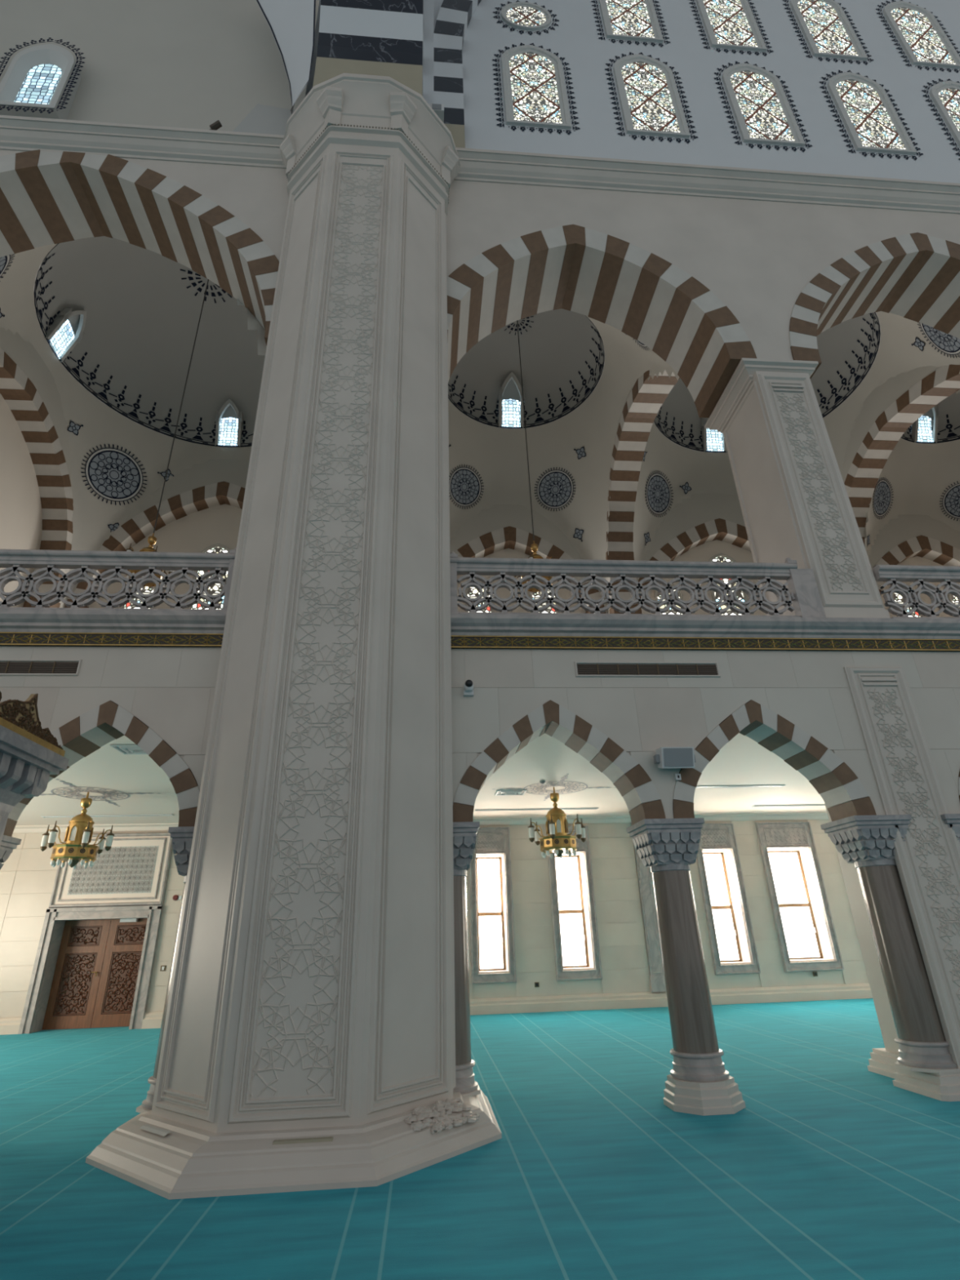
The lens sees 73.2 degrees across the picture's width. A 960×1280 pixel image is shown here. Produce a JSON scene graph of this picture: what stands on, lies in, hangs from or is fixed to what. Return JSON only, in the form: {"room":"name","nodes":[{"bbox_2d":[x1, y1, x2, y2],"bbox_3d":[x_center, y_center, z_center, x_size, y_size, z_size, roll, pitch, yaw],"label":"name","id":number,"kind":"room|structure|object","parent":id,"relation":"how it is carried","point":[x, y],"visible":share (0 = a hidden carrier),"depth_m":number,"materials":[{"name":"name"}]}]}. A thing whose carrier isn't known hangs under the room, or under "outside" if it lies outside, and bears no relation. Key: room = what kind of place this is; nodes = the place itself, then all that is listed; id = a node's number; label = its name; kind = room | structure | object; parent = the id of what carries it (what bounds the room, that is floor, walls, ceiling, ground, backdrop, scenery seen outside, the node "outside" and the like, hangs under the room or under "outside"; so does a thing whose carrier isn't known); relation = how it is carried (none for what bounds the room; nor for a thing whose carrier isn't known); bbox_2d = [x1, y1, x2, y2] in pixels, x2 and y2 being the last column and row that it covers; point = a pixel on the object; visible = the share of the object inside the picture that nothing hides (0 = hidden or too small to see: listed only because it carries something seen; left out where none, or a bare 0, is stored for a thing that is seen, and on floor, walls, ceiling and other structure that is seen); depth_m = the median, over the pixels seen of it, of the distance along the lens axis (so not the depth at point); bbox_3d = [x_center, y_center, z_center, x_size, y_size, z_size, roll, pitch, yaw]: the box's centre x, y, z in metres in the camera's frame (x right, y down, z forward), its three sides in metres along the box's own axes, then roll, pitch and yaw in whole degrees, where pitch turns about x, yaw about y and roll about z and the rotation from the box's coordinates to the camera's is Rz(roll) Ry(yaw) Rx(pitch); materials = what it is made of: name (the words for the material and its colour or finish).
{"room":"mosque","nodes":[
{"label":"mosque","id":0,"kind":"room"},
{"bbox_2d":[0,393,42,607],"bbox_3d":[-11.916,-2.833,14.148,0.400,10.400,8.040,0,-25,-5],"label":"wall","id":1,"kind":"structure","parent":0,"point":[20,506],"depth_m":16.62,"materials":[{"name":"paint"}]},
{"bbox_2d":[0,235,266,607],"bbox_3d":[-7.551,-6.409,16.225,7.320,8.777,8.148,0,-25,-5],"label":"dome","id":2,"kind":"object","parent":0,"point":[121,317],"visible":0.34,"depth_m":18.68,"materials":[{"name":"paint"}]},
{"bbox_2d":[125,279,208,591],"bbox_3d":[-7.560,-5.737,16.275,1.168,9.917,1.101,0,-25,-5],"label":"chandelier","id":3,"kind":"object","parent":2,"relation":"hanging from","point":[152,540],"visible":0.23,"depth_m":14.71,"materials":[{"name":"gold glass"}]},
{"bbox_2d":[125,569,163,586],"bbox_3d":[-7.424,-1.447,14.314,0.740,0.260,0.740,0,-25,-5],"label":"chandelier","id":4,"kind":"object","parent":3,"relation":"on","point":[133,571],"depth_m":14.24,"materials":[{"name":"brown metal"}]},
{"bbox_2d":[305,0,434,103],"bbox_3d":[-2.273,-15.788,15.053,2.390,15.450,0.570,0,-25,-5],"label":"wall pier","id":5,"kind":"object","parent":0,"point":[428,5],"depth_m":12.95,"materials":[{"name":"white paint"}]},
{"bbox_2d":[428,103,444,123],"bbox_3d":[-0.859,-9.773,12.079,0.370,0.440,0.230,0,-25,-5],"label":"floodlight","id":6,"kind":"object","parent":5,"relation":"attached to","point":[437,108],"visible":0.36,"depth_m":12.04,"materials":[{"name":"white plastic"}]},
{"bbox_2d":[13,733,826,826],"bbox_3d":[1.914,2.657,12.738,30.400,0.350,9.420,0,-25,-5],"label":"ceiling","id":7,"kind":"structure","parent":0,"point":[742,761],"depth_m":12.72,"materials":[{"name":"paint"}]},
{"bbox_2d":[40,791,114,868],"bbox_3d":[-7.295,3.448,11.797,1.168,1.340,1.101,0,-25,-5],"label":"chandelier","id":8,"kind":"object","parent":7,"relation":"hanging from","point":[77,848],"visible":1,"depth_m":11.55,"materials":[{"name":"gold glass"}]},
{"bbox_2d":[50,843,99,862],"bbox_3d":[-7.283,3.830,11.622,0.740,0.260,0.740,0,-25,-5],"label":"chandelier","id":9,"kind":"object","parent":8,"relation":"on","point":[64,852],"depth_m":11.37,"materials":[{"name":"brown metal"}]},
{"bbox_2d":[40,778,159,806],"bbox_3d":[-7.358,2.916,12.224,1.824,0.002,1.824,-21,-31,35],"label":"rosette","id":10,"kind":"object","parent":7,"relation":"attached to","point":[64,783],"visible":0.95,"depth_m":12.21,"materials":[{"name":"grey paint"}]},
{"bbox_2d":[40,813,173,817],"bbox_3d":[-8.211,3.885,14.276,2.760,0.020,0.140,0,-25,-5],"label":"ceiling slot","id":11,"kind":"object","parent":7,"relation":"attached to","point":[162,815],"visible":1,"depth_m":14.28,"materials":[{"name":"grey"}]},
{"bbox_2d":[109,744,147,754],"bbox_3d":[-5.032,1.624,9.522,0.620,0.038,0.496,0,-25,-5],"label":"ceiling vent","id":12,"kind":"object","parent":7,"relation":"in","point":[123,748],"visible":0.61,"depth_m":9.44,"materials":[{"name":"white plastic"}]},
{"bbox_2d":[494,789,527,795],"bbox_3d":[0.628,3.124,13.194,0.620,0.038,0.496,0,-25,-5],"label":"ceiling vent","id":13,"kind":"object","parent":7,"relation":"in","point":[506,792],"visible":1,"depth_m":13.12,"materials":[{"name":"white plastic"}]},
{"bbox_2d":[475,807,599,811],"bbox_3d":[1.330,3.951,15.084,2.910,0.020,0.140,0,-25,-5],"label":"ceiling slot","id":14,"kind":"object","parent":7,"relation":"attached to","point":[485,810],"visible":1,"depth_m":15.07,"materials":[{"name":"grey"}]},
{"bbox_2d":[492,773,616,800],"bbox_3d":[1.510,2.978,12.975,1.824,0.002,1.824,-21,-31,35],"label":"rosette","id":15,"kind":"object","parent":7,"relation":"attached to","point":[565,777],"visible":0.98,"depth_m":12.94,"materials":[{"name":"grey paint"}]},
{"bbox_2d":[528,786,586,858],"bbox_3d":[1.495,3.551,12.632,1.168,1.340,1.101,0,-25,-5],"label":"chandelier","id":16,"kind":"object","parent":7,"relation":"hanging from","point":[557,841],"visible":1,"depth_m":12.37,"materials":[{"name":"gold metal"}]},
{"bbox_2d":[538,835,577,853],"bbox_3d":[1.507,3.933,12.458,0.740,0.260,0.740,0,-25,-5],"label":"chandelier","id":17,"kind":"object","parent":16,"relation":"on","point":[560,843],"depth_m":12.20,"materials":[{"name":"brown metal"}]},
{"bbox_2d":[696,785,785,787],"bbox_3d":[5.225,3.019,13.315,2.160,0.020,0.140,0,-25,-5],"label":"ceiling slot","id":18,"kind":"object","parent":7,"relation":"attached to","point":[730,786],"visible":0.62,"depth_m":13.32,"materials":[{"name":"white plastic"}]},
{"bbox_2d":[0,819,869,1017],"bbox_3d":[1.619,6.243,15.929,30.400,5.000,0.605,0,-25,-5],"label":"wall","id":19,"kind":"structure","parent":0,"point":[28,876],"depth_m":15.31,"materials":[{"name":"paint"}]},
{"bbox_2d":[0,1017,22,1035],"bbox_3d":[-11.071,8.149,13.565,2.740,0.300,0.120,0,-25,-5],"label":"baseboard","id":20,"kind":"structure","parent":19,"relation":"attached to","point":[7,1025],"depth_m":13.62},
{"bbox_2d":[17,905,163,1034],"bbox_3d":[-8.517,7.305,14.470,2.490,2.440,0.650,0,-25,-5],"label":"door","id":21,"kind":"structure","parent":19,"relation":"in","point":[93,966],"depth_m":14.49,"materials":[{"name":"brown wood"}]},
{"bbox_2d":[48,832,172,908],"bbox_3d":[-8.555,5.347,15.080,2.490,1.630,0.110,0,-25,-5],"label":"panel","id":22,"kind":"object","parent":19,"relation":"attached to","point":[134,872],"visible":0.87,"depth_m":15.01,"materials":[{"name":"grey stone"}]},
{"bbox_2d":[13,812,828,833],"bbox_3d":[1.603,4.546,16.259,28.400,0.140,0.220,0,-25,-5],"label":"trim","id":23,"kind":"structure","parent":19,"relation":"attached to","point":[821,815],"depth_m":16.25,"materials":[{"name":"paint"}]},
{"bbox_2d":[469,826,516,984],"bbox_3d":[0.255,6.353,15.665,1.040,3.460,0.615,0,-25,-5],"label":"window","id":24,"kind":"structure","parent":19,"relation":"in","point":[492,940],"depth_m":15.64,"materials":[{"name":"glass"}]},
{"bbox_2d":[141,983,872,1028],"bbox_3d":[4.319,8.257,14.867,23.170,0.300,0.120,0,-25,-5],"label":"baseboard","id":25,"kind":"structure","parent":19,"relation":"attached to","point":[851,991],"depth_m":14.77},
{"bbox_2d":[546,825,602,981],"bbox_3d":[2.228,6.366,15.832,1.080,3.460,0.615,0,-25,-5],"label":"window","id":26,"kind":"structure","parent":19,"relation":"in","point":[574,915],"depth_m":15.73,"materials":[{"name":"glass"}]},
{"bbox_2d":[631,822,666,992],"bbox_3d":[4.084,6.371,15.720,0.380,3.850,0.110,0,-25,-5],"label":"pilaster","id":27,"kind":"object","parent":19,"relation":"attached to","point":[657,983],"visible":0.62,"depth_m":15.46,"materials":[{"name":"grey stone"}]},
{"bbox_2d":[696,822,760,974],"bbox_3d":[6.005,6.393,16.152,1.100,3.460,0.615,0,-25,-5],"label":"window","id":28,"kind":"structure","parent":19,"relation":"in","point":[729,923],"depth_m":16.11,"materials":[{"name":"glass"}]},
{"bbox_2d":[755,821,844,972],"bbox_3d":[7.888,6.406,16.311,1.460,3.460,0.615,0,-25,-5],"label":"window","id":29,"kind":"structure","parent":19,"relation":"in","point":[806,931],"depth_m":16.33,"materials":[{"name":"white glass"}]},
{"bbox_2d":[0,998,959,1279],"bbox_3d":[2.551,-1.107,-6.334,64.000,0.200,47.200,0,-25,-5],"label":"floor","id":30,"kind":"structure","parent":0,"point":[830,1169],"depth_m":4.57,"materials":[{"name":"teal carpet"}]},
{"bbox_2d":[0,835,21,869],"bbox_3d":[-5.417,3.330,6.340,0.720,2.730,0.720,0,-25,-5],"label":"marble column","id":31,"kind":"structure","parent":30,"relation":"on","point":[8,843],"depth_m":7.04,"materials":[{"name":"beige stone"}]},
{"bbox_2d":[0,691,68,845],"bbox_3d":[-4.798,1.845,4.361,1.800,3.747,3.000,0,-25,-5],"label":"canopy","id":32,"kind":"object","parent":30,"relation":"on","point":[29,753],"visible":1,"depth_m":5.81,"materials":[{"name":"grey stone"}]},
{"bbox_2d":[85,72,502,1199],"bbox_3d":[-1.793,-2.062,9.139,3.440,14.650,3.440,0,-25,-5],"label":"pillar","id":33,"kind":"structure","parent":30,"relation":"on","point":[308,1042],"depth_m":6.50,"materials":[{"name":"beige stone"}]},
{"bbox_2d":[135,826,194,1113],"bbox_3d":[-2.910,3.247,6.599,0.690,2.510,0.690,0,-25,-5],"label":"marble column","id":34,"kind":"structure","parent":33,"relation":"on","point":[182,837],"depth_m":6.71,"materials":[{"name":"beige stone"}]},
{"bbox_2d":[256,0,315,114],"bbox_3d":[-3.885,-12.045,12.541,2.507,6.250,1.018,-16,-28,28],"label":"pendentive","id":35,"kind":"object","parent":33,"relation":"on","point":[291,23],"visible":0.94,"depth_m":12.25,"materials":[{"name":"white paint"}]},
{"bbox_2d":[312,0,423,96],"bbox_3d":[-1.878,-13.632,10.983,1.840,7.924,5.637,0,-25,-5],"label":"arch","id":36,"kind":"object","parent":33,"relation":"on","point":[378,37],"visible":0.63,"depth_m":11.54,"materials":[{"name":"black stone"}]},
{"bbox_2d":[453,822,480,1096],"bbox_3d":[-0.339,3.265,6.816,0.690,2.510,0.690,0,-25,-5],"label":"marble column","id":37,"kind":"structure","parent":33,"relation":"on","point":[464,837],"depth_m":6.64,"materials":[{"name":"beige stone"}]},
{"bbox_2d":[626,817,746,1115],"bbox_3d":[2.185,3.383,6.984,0.720,2.730,0.720,0,-25,-5],"label":"marble column","id":38,"kind":"structure","parent":30,"relation":"on","point":[699,1082],"depth_m":6.74,"materials":[{"name":"beige stone"}]},
{"bbox_2d":[824,666,959,1102],"bbox_3d":[5.082,2.631,8.043,1.400,4.810,1.550,0,-25,-5],"label":"stone pier","id":39,"kind":"object","parent":30,"relation":"on","point":[907,779],"visible":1,"depth_m":7.55,"materials":[{"name":"stone"}]},
{"bbox_2d":[820,814,959,1073],"bbox_3d":[4.643,3.300,7.238,0.690,2.510,0.690,0,-25,-5],"label":"marble column","id":40,"kind":"structure","parent":39,"relation":"on","point":[866,842],"depth_m":7.09,"materials":[{"name":"beige stone"}]},
{"bbox_2d":[940,813,959,840],"bbox_3d":[5.749,3.308,7.332,0.690,2.510,0.690,0,-25,-5],"label":"marble column","id":41,"kind":"structure","parent":39,"relation":"on","point":[953,819],"depth_m":7.50,"materials":[{"name":"beige stone"}]},
{"bbox_2d":[0,646,959,818],"bbox_3d":[2.321,1.010,8.060,28.400,2.470,0.470,0,-25,-5],"label":"wall","id":42,"kind":"structure","parent":0,"point":[171,691],"depth_m":7.83,"materials":[{"name":"paint"}]},
{"bbox_2d":[0,658,82,675],"bbox_3d":[-5.559,0.317,7.427,1.850,0.210,0.040,0,-25,-5],"label":"air vent","id":43,"kind":"object","parent":42,"relation":"in","point":[8,667],"visible":1,"depth_m":7.46,"materials":[{"name":"grey metal"}]},
{"bbox_2d":[3,700,199,836],"bbox_3d":[-4.210,1.444,7.290,2.420,1.430,0.512,0,-25,-5],"label":"arch","id":44,"kind":"object","parent":42,"relation":"attached to","point":[86,733],"visible":0.65,"depth_m":7.20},
{"bbox_2d":[0,631,223,647],"bbox_3d":[-7.624,-0.021,7.387,9.267,0.160,0.065,0,-25,-5],"label":"frieze","id":45,"kind":"object","parent":42,"relation":"attached to","point":[6,638],"visible":0.98,"depth_m":7.64,"materials":[{"name":"brown"}]},
{"bbox_2d":[0,608,226,633],"bbox_3d":[-7.573,-0.227,7.434,9.360,0.250,0.220,0,-25,-5],"label":"trim","id":46,"kind":"structure","parent":42,"relation":"attached to","point":[33,620],"depth_m":7.65,"materials":[{"name":"grey stone"}]},
{"bbox_2d":[0,547,236,611],"bbox_3d":[-7.047,-0.767,7.756,8.055,0.980,0.190,0,-25,-5],"label":"balustrade","id":47,"kind":"object","parent":46,"relation":"on","point":[15,562],"visible":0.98,"depth_m":7.95,"materials":[{"name":"grey stone"}]},
{"bbox_2d":[463,679,473,696],"bbox_3d":[-0.133,0.566,7.693,0.120,0.155,0.175,0,-25,-5],"label":"security camera","id":48,"kind":"object","parent":42,"relation":"attached to","point":[468,686],"visible":1,"depth_m":7.67,"materials":[{"name":"white plastic"}]},
{"bbox_2d":[453,700,666,825],"bbox_3d":[0.852,1.479,7.718,2.420,1.430,0.512,0,-25,-5],"label":"arch","id":49,"kind":"object","parent":42,"relation":"attached to","point":[642,798],"visible":0.96,"depth_m":7.58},
{"bbox_2d":[573,661,720,677],"bbox_3d":[2.094,0.370,8.075,1.850,0.210,0.040,0,-25,-5],"label":"air vent","id":50,"kind":"object","parent":42,"relation":"in","point":[582,668],"visible":1,"depth_m":8.06,"materials":[{"name":"grey metal"}]},
{"bbox_2d":[653,746,695,768],"bbox_3d":[2.255,1.375,7.481,0.465,0.250,0.263,0,-25,-5],"label":"loudspeaker","id":51,"kind":"object","parent":42,"relation":"attached to","point":[665,757],"visible":1,"depth_m":7.38,"materials":[{"name":"white plastic"}]},
{"bbox_2d":[450,635,959,651],"bbox_3d":[5.539,0.071,8.501,11.927,0.160,0.065,0,-25,-5],"label":"frieze","id":52,"kind":"object","parent":42,"relation":"attached to","point":[457,642],"visible":0.98,"depth_m":8.25,"materials":[{"name":"brown"}]},
{"bbox_2d":[450,613,959,639],"bbox_3d":[7.981,-0.118,8.751,17.020,0.250,0.220,0,-25,-5],"label":"trim","id":53,"kind":"structure","parent":42,"relation":"attached to","point":[464,624],"depth_m":8.26,"materials":[{"name":"grey stone"}]},
{"bbox_2d":[449,551,811,617],"bbox_3d":[1.953,-0.704,8.518,4.750,0.980,0.190,0,-25,-5],"label":"balustrade","id":54,"kind":"object","parent":53,"relation":"on","point":[533,570],"visible":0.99,"depth_m":8.49,"materials":[{"name":"grey stone"}]},
{"bbox_2d":[796,568,826,617],"bbox_3d":[4.431,-0.589,8.708,0.230,0.785,0.125,0,-25,-5],"label":"post","id":55,"kind":"object","parent":53,"relation":"on","point":[809,585],"visible":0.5,"depth_m":8.66,"materials":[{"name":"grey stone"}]},
{"bbox_2d":[871,564,959,618],"bbox_3d":[8.472,-0.602,9.044,6.000,0.855,0.190,0,-25,-5],"label":"balustrade","id":56,"kind":"object","parent":53,"relation":"on","point":[894,575],"visible":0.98,"depth_m":8.86,"materials":[{"name":"grey stone"}]},
{"bbox_2d":[672,700,876,821],"bbox_3d":[3.363,1.497,7.931,2.420,1.430,0.512,0,-25,-5],"label":"arch","id":57,"kind":"object","parent":42,"relation":"attached to","point":[840,788],"visible":0.84,"depth_m":7.81,"materials":[{"name":"stone"}]},
{"bbox_2d":[0,0,959,359],"bbox_3d":[1.692,-11.387,14.145,28.800,15.566,1.260,0,-25,-5],"label":"wall","id":58,"kind":"structure","parent":0,"point":[757,257],"depth_m":12.21,"materials":[{"name":"paint"}]},
{"bbox_2d":[0,37,84,119],"bbox_3d":[-9.112,-11.526,13.513,1.672,2.786,0.540,0,-25,-5],"label":"window","id":59,"kind":"structure","parent":58,"relation":"in","point":[28,86],"depth_m":13.33,"materials":[{"name":"grey"}]},
{"bbox_2d":[0,149,279,346],"bbox_3d":[-7.116,-6.424,11.087,8.400,4.520,1.312,0,-25,-5],"label":"arch","id":60,"kind":"object","parent":58,"relation":"attached to","point":[46,198],"visible":0.83,"depth_m":11.40,"materials":[{"name":"stone"}]},
{"bbox_2d":[0,115,286,168],"bbox_3d":[-7.839,-8.822,11.293,9.360,0.520,0.350,0,-25,-5],"label":"trim","id":61,"kind":"structure","parent":58,"relation":"attached to","point":[17,133],"depth_m":11.40,"materials":[{"name":"beige stone"}]},
{"bbox_2d":[232,103,294,135],"bbox_3d":[-4.005,-9.752,12.555,1.200,2.120,1.150,0,-25,-5],"label":"squinch","id":62,"kind":"object","parent":61,"relation":"on","point":[262,119],"visible":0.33,"depth_m":12.22,"materials":[{"name":"paint"}]},
{"bbox_2d":[446,224,756,417],"bbox_3d":[1.672,-5.754,11.551,5.520,3.180,1.312,0,-25,-5],"label":"arch","id":63,"kind":"object","parent":58,"relation":"attached to","point":[618,283],"visible":0.83,"depth_m":11.46,"materials":[{"name":"stone"}]},
{"bbox_2d":[453,147,959,213],"bbox_3d":[7.715,-8.713,12.610,17.020,0.520,0.350,0,-25,-5],"label":"trim","id":64,"kind":"structure","parent":58,"relation":"attached to","point":[477,165],"depth_m":12.27,"materials":[{"name":"beige stone"}]},
{"bbox_2d":[789,232,959,378],"bbox_3d":[8.362,-5.889,12.201,6.640,3.580,1.312,0,-25,-5],"label":"arch","id":65,"kind":"object","parent":58,"relation":"attached to","point":[915,277],"visible":0.82,"depth_m":12.26,"materials":[{"name":"stone"}]},
{"bbox_2d":[88,503,959,617],"bbox_3d":[2.314,-0.756,19.556,31.100,10.300,0.380,0,-25,-5],"label":"wall","id":66,"kind":"structure","parent":0,"point":[194,532],"depth_m":19.69,"materials":[{"name":"paint"}]},
{"bbox_2d":[120,584,155,608],"bbox_3d":[-9.721,-0.807,18.284,0.880,2.390,0.050,0,-25,-5],"label":"window","id":67,"kind":"structure","parent":66,"relation":"in","point":[148,590],"depth_m":18.45,"materials":[{"name":"glass"}]},
{"bbox_2d":[187,543,231,609],"bbox_3d":[-7.794,-1.298,18.679,1.100,3.500,0.050,0,-25,-5],"label":"window","id":68,"kind":"structure","parent":66,"relation":"in","point":[215,588],"depth_m":18.85,"materials":[{"name":"glass"}]},
{"bbox_2d":[465,579,493,612],"bbox_3d":[-0.007,-0.749,19.111,0.860,2.410,0.050,0,-25,-5],"label":"window","id":69,"kind":"structure","parent":66,"relation":"in","point":[472,592],"depth_m":19.38,"materials":[{"name":"glass"}]},
{"bbox_2d":[528,588,559,613],"bbox_3d":[1.946,-0.735,19.276,0.860,2.410,0.050,0,-25,-5],"label":"window","id":70,"kind":"structure","parent":66,"relation":"in","point":[535,596],"depth_m":19.45,"materials":[{"name":"glass"}]},
{"bbox_2d":[653,584,684,614],"bbox_3d":[5.823,-0.699,19.600,0.880,2.390,0.050,0,-25,-5],"label":"window","id":71,"kind":"structure","parent":66,"relation":"in","point":[657,595],"depth_m":19.84,"materials":[{"name":"glass"}]},
{"bbox_2d":[707,552,751,614],"bbox_3d":[7.750,-1.190,19.995,1.100,3.500,0.050,0,-25,-5],"label":"window","id":72,"kind":"structure","parent":66,"relation":"in","point":[740,595],"depth_m":20.16,"materials":[{"name":"glass"}]},
{"bbox_2d":[892,588,924,617],"bbox_3d":[13.515,-0.654,20.255,0.860,2.410,0.050,0,-25,-5],"label":"window","id":73,"kind":"structure","parent":66,"relation":"in","point":[897,597],"depth_m":20.50,"materials":[{"name":"glass"}]},
{"bbox_2d":[124,443,959,568],"bbox_3d":[2.264,-3.406,20.373,31.100,6.200,0.500,0,-25,-5],"label":"wall","id":74,"kind":"structure","parent":0,"point":[695,510],"depth_m":20.26,"materials":[{"name":"paint"}]},
{"bbox_2d":[65,481,244,608],"bbox_3d":[-7.825,-2.713,19.153,7.500,4.520,0.526,0,-25,-5],"label":"arch","id":75,"kind":"object","parent":74,"relation":"attached to","point":[134,531],"visible":0.38,"depth_m":19.35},
{"bbox_2d":[454,525,605,613],"bbox_3d":[0.944,-2.007,19.599,5.400,3.100,0.526,0,-25,-5],"label":"arch","id":76,"kind":"object","parent":74,"relation":"attached to","point":[508,537],"visible":0.37,"depth_m":19.77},
{"bbox_2d":[638,518,751,613],"bbox_3d":[7.733,-2.180,20.275,6.480,3.574,0.526,0,-25,-5],"label":"arch","id":77,"kind":"object","parent":74,"relation":"attached to","point":[735,534],"visible":0.44,"depth_m":20.53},
{"bbox_2d":[875,535,959,595],"bbox_3d":[14.466,-1.912,20.743,5.400,3.100,0.526,0,-25,-5],"label":"arch","id":78,"kind":"object","parent":74,"relation":"attached to","point":[939,552],"visible":0.55,"depth_m":20.96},
{"bbox_2d":[448,308,679,613],"bbox_3d":[1.221,-5.881,16.705,5.510,7.711,8.060,0,-25,-5],"label":"dome","id":79,"kind":"object","parent":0,"point":[564,359],"visible":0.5,"depth_m":19.54,"materials":[{"name":"paint"}]},
{"bbox_2d":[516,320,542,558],"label":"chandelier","id":80,"kind":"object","parent":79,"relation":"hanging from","point":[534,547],"depth_m":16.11,"materials":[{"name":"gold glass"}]},
{"bbox_2d":[524,587,540,595],"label":"chandelier","id":81,"kind":"object","parent":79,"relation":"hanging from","point":[533,589],"depth_m":15.23,"materials":[{"name":"gold glass"}]},
{"bbox_2d":[520,575,552,591],"bbox_3d":[1.325,-1.386,15.054,0.740,0.260,0.740,0,-25,-5],"label":"chandelier","id":82,"kind":"object","parent":81,"relation":"on","point":[548,578],"depth_m":14.95,"materials":[{"name":"brown metal"}]},
{"bbox_2d":[434,0,959,183],"bbox_3d":[7.254,-15.521,16.358,21.400,15.400,0.700,0,-25,-5],"label":"wall","id":83,"kind":"structure","parent":0,"point":[575,39],"depth_m":14.23,"materials":[{"name":"white paint"}]},
{"bbox_2d":[433,0,481,147],"bbox_3d":[-0.063,-12.938,13.997,1.916,8.364,0.300,0,-25,-5],"label":"arch","id":84,"kind":"object","parent":83,"relation":"attached to","point":[454,17],"visible":0.72,"depth_m":13.31,"materials":[{"name":"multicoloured stone"}]},
{"bbox_2d":[493,0,559,35],"bbox_3d":[1.067,-14.323,14.844,1.551,1.551,0.060,0,-25,-5],"label":"window","id":85,"kind":"structure","parent":83,"relation":"in","point":[522,15],"depth_m":14.85,"materials":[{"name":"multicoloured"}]},
{"bbox_2d":[492,42,579,134],"bbox_3d":[1.143,-11.755,13.669,1.723,3.433,0.060,0,-25,-5],"label":"window","id":86,"kind":"structure","parent":83,"relation":"in","point":[535,93],"depth_m":13.60,"materials":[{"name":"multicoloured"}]},
{"bbox_2d":[591,0,671,47],"bbox_3d":[3.506,-15.138,15.433,1.723,3.433,0.060,0,-25,-5],"label":"window","id":87,"kind":"structure","parent":83,"relation":"in","point":[634,20],"depth_m":15.15,"materials":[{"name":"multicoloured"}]},
{"bbox_2d":[604,52,697,142],"bbox_3d":[3.614,-11.738,13.878,1.723,3.433,0.060,0,-25,-5],"label":"window","id":88,"kind":"structure","parent":83,"relation":"in","point":[651,104],"depth_m":13.80,"materials":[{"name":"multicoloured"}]},
{"bbox_2d":[688,0,773,55],"bbox_3d":[5.977,-15.120,15.642,1.723,3.433,0.060,0,-25,-5],"label":"window","id":89,"kind":"structure","parent":83,"relation":"in","point":[727,24],"depth_m":15.45,"materials":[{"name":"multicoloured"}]},
{"bbox_2d":[714,61,813,151],"bbox_3d":[6.085,-11.720,14.088,1.723,3.433,0.060,0,-25,-5],"label":"window","id":90,"kind":"structure","parent":83,"relation":"in","point":[762,112],"depth_m":14.02,"materials":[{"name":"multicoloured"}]},
{"bbox_2d":[782,0,874,64],"bbox_3d":[8.448,-15.103,15.851,1.723,3.433,0.060,0,-25,-5],"label":"window","id":91,"kind":"structure","parent":83,"relation":"in","point":[828,32],"depth_m":15.74,"materials":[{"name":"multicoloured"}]},
{"bbox_2d":[819,70,923,159],"bbox_3d":[8.556,-11.703,14.297,1.723,3.433,0.060,0,-25,-5],"label":"window","id":92,"kind":"structure","parent":83,"relation":"in","point":[871,121],"depth_m":14.22,"materials":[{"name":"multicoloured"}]},
{"bbox_2d":[875,0,959,72],"bbox_3d":[10.920,-15.086,16.061,1.723,3.433,0.060,0,-25,-5],"label":"window","id":93,"kind":"structure","parent":83,"relation":"in","point":[923,40],"depth_m":16.00,"materials":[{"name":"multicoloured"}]},
{"bbox_2d":[921,78,959,159],"bbox_3d":[11.027,-11.686,14.506,1.723,3.433,0.060,0,-25,-5],"label":"window","id":94,"kind":"structure","parent":83,"relation":"in","point":[945,95],"depth_m":14.71,"materials":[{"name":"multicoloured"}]},
{"bbox_2d":[632,311,959,582],"bbox_3d":[7.963,-6.135,17.414,6.540,8.373,8.060,0,-25,-5],"label":"dome","id":95,"kind":"object","parent":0,"point":[670,472],"visible":0.3,"depth_m":19.71,"materials":[{"name":"paint"}]},
{"bbox_2d":[863,389,959,559],"bbox_3d":[14.713,-5.795,17.850,5.570,7.728,8.060,0,-25,-5],"label":"dome","id":96,"kind":"object","parent":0,"point":[921,475],"visible":0.69,"depth_m":21.18,"materials":[{"name":"paint"}]},
{"bbox_3d":[1.915,2.141,12.766,30.400,0.590,9.800,0,-25,-5],"label":"floor","id":97,"kind":"structure","parent":0,"visible":0},
{"bbox_2d":[0,326,73,607],"bbox_3d":[-11.425,-3.003,13.990,0.782,10.550,8.566,0,-25,-5],"label":"arch","id":98,"kind":"object","parent":97,"relation":"on","point":[28,386],"visible":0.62,"depth_m":17.05,"materials":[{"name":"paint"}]},
{"bbox_2d":[605,369,679,613],"bbox_3d":[4.458,-2.892,15.334,0.802,10.550,8.566,0,-25,-5],"label":"arch","id":99,"kind":"object","parent":97,"relation":"on","point":[644,400],"visible":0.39,"depth_m":18.31,"materials":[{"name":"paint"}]},
{"bbox_2d":[704,357,890,617],"bbox_3d":[4.894,-2.070,10.228,1.290,4.785,1.540,0,-25,-5],"label":"pillar","id":100,"kind":"structure","parent":97,"relation":"on","point":[794,501],"depth_m":9.84,"materials":[{"name":"beige stone"}]},
{"bbox_2d":[842,364,959,546],"bbox_3d":[11.702,-2.841,15.947,0.762,10.550,8.566,0,-25,-5],"label":"arch","id":101,"kind":"object","parent":97,"relation":"on","point":[891,407],"visible":0.37,"depth_m":18.16,"materials":[{"name":"paint"}]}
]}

